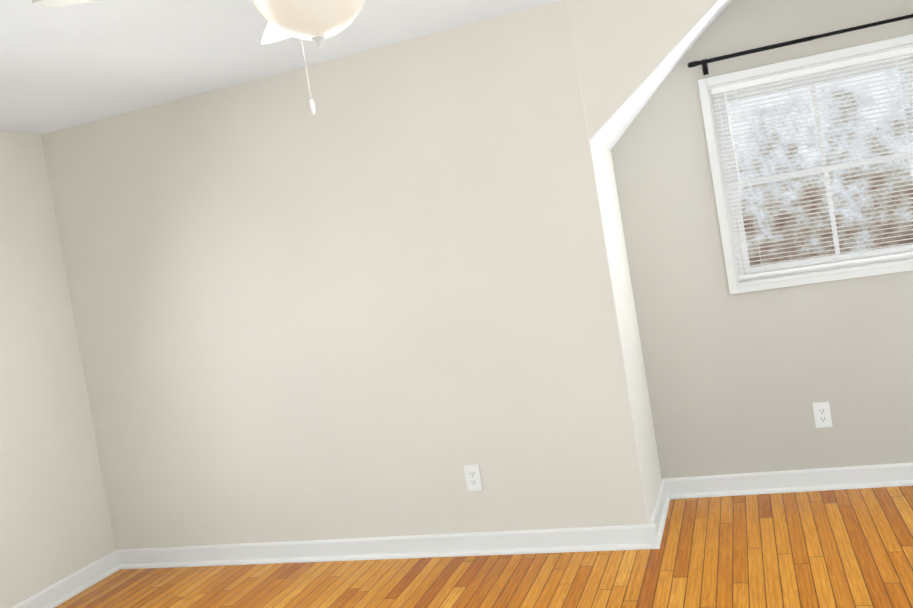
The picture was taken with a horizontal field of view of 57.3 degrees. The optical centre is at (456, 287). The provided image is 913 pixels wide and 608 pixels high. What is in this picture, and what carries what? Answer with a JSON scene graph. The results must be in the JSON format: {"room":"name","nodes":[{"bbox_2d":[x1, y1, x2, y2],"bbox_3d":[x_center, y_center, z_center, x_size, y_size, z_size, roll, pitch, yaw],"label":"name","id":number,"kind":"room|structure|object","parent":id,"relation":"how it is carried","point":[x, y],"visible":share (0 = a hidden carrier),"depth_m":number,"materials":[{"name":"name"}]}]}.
{"room":"empty bedroom","nodes":[
{"label":"empty bedroom","id":0,"kind":"room"},
{"bbox_2d":[0,130,115,607],"bbox_3d":[-2.852,0.385,2.574,0.220,2.750,4.276,-9,2,19],"label":"wall","id":1,"kind":"structure","parent":0,"point":[55,524],"depth_m":4.29,"materials":[{"name":"paint"}]},
{"bbox_2d":[10,550,119,607],"bbox_3d":[-2.489,1.665,2.681,0.031,0.100,4.046,-9,2,19],"label":"baseboard","id":2,"kind":"structure","parent":1,"relation":"attached to","point":[72,585],"depth_m":4.27,"materials":[{"name":"white wood"}]},
{"bbox_2d":[41,0,648,549],"bbox_3d":[-0.687,-0.041,4.529,3.123,2.750,0.876,-9,2,19],"label":"wall","id":3,"kind":"structure","parent":0,"point":[371,296],"depth_m":4.00,"materials":[{"name":"paint"}]},
{"bbox_2d":[116,524,658,568],"bbox_3d":[-0.499,1.288,4.108,2.934,0.100,0.031,-9,2,19],"label":"baseboard","id":4,"kind":"structure","parent":3,"relation":"attached to","point":[604,538],"depth_m":4.03,"materials":[{"name":"white wood"}]},
{"bbox_2d":[464,464,482,490],"bbox_3d":[0.077,0.888,3.892,0.074,0.122,0.008,-9,2,19],"label":"electrical outlet","id":5,"kind":"object","parent":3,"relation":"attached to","point":[473,478],"visible":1,"depth_m":3.89,"materials":[{"name":"white plastic"}]},
{"bbox_2d":[0,0,732,149],"bbox_3d":[0.071,0.308,2.052,5.811,2.956,4.902,-9,2,19],"label":"ceiling","id":6,"kind":"structure","parent":0,"point":[63,67],"depth_m":3.52,"materials":[{"name":"paint"}]},
{"bbox_2d":[32,0,97,6],"label":"blade","id":7,"kind":"object","parent":6,"relation":"hanging from","point":[47,3],"depth_m":2.09,"materials":[{"name":"white"}]},
{"bbox_2d":[252,0,364,114],"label":"fan light","id":8,"kind":"object","parent":6,"relation":"hanging from","point":[318,22],"depth_m":2.02,"materials":[{"name":"white glass"}]},
{"bbox_2d":[54,486,912,607],"bbox_3d":[0.242,1.354,2.091,6.051,0.120,5.142,-9,2,19],"label":"floor","id":9,"kind":"structure","parent":0,"point":[848,548],"depth_m":3.57,"materials":[{"name":"brown wood"}]},
{"bbox_2d":[578,70,661,523],"bbox_3d":[0.726,-0.249,3.950,0.054,2.750,0.705,-9,2,19],"label":"wall","id":10,"kind":"structure","parent":0,"point":[624,302],"depth_m":3.88,"materials":[{"name":"white paint"}]},
{"bbox_2d":[649,479,670,548],"bbox_3d":[0.965,1.055,3.946,0.031,0.100,0.687,-9,2,19],"label":"baseboard","id":11,"kind":"structure","parent":10,"relation":"attached to","point":[660,511],"depth_m":3.89,"materials":[{"name":"white"}]},
{"bbox_2d":[611,0,912,478],"bbox_3d":[1.616,-0.399,4.076,1.601,2.750,0.220,-9,2,19],"label":"wall","id":12,"kind":"structure","parent":0,"point":[738,383],"depth_m":4.08,"materials":[{"name":"paint"}]},
{"bbox_2d":[664,462,912,498],"bbox_3d":[1.771,0.921,4.013,1.541,0.100,0.031,-9,2,19],"label":"baseboard","id":13,"kind":"structure","parent":12,"relation":"attached to","point":[855,477],"depth_m":4.06,"materials":[{"name":"white wood"}]},
{"bbox_2d":[687,14,912,74],"bbox_3d":[1.617,-1.126,3.845,1.074,0.074,0.090,-9,2,19],"label":"curtain rod","id":14,"kind":"object","parent":12,"relation":"attached to","point":[703,62],"visible":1,"depth_m":3.84,"materials":[{"name":"black metal"}]},
{"bbox_2d":[698,34,912,293],"bbox_3d":[1.754,-0.563,3.966,1.025,1.052,0.174,-9,2,19],"label":"window","id":15,"kind":"structure","parent":12,"relation":"in","point":[736,284],"depth_m":4.00,"materials":[{"name":"white"}]},
{"bbox_2d":[711,46,912,278],"bbox_3d":[1.739,-0.568,3.924,0.919,0.932,0.042,-9,2,19],"label":"window blinds","id":16,"kind":"object","parent":15,"relation":"attached to","point":[820,69],"visible":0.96,"depth_m":3.93,"materials":[{"name":"white plastic"}]},
{"bbox_2d":[812,401,832,427],"bbox_3d":[1.754,0.610,4.002,0.074,0.122,0.008,-9,2,19],"label":"electrical outlet","id":17,"kind":"object","parent":12,"relation":"attached to","point":[822,414],"visible":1,"depth_m":4.00,"materials":[{"name":"white plastic"}]},
{"label":"outside","id":18,"kind":"structure","parent":0,"visible":0},
{"bbox_2d":[718,65,912,273],"bbox_3d":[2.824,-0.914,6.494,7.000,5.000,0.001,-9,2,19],"label":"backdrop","id":19,"kind":"structure","parent":18,"point":[830,177],"depth_m":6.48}
]}

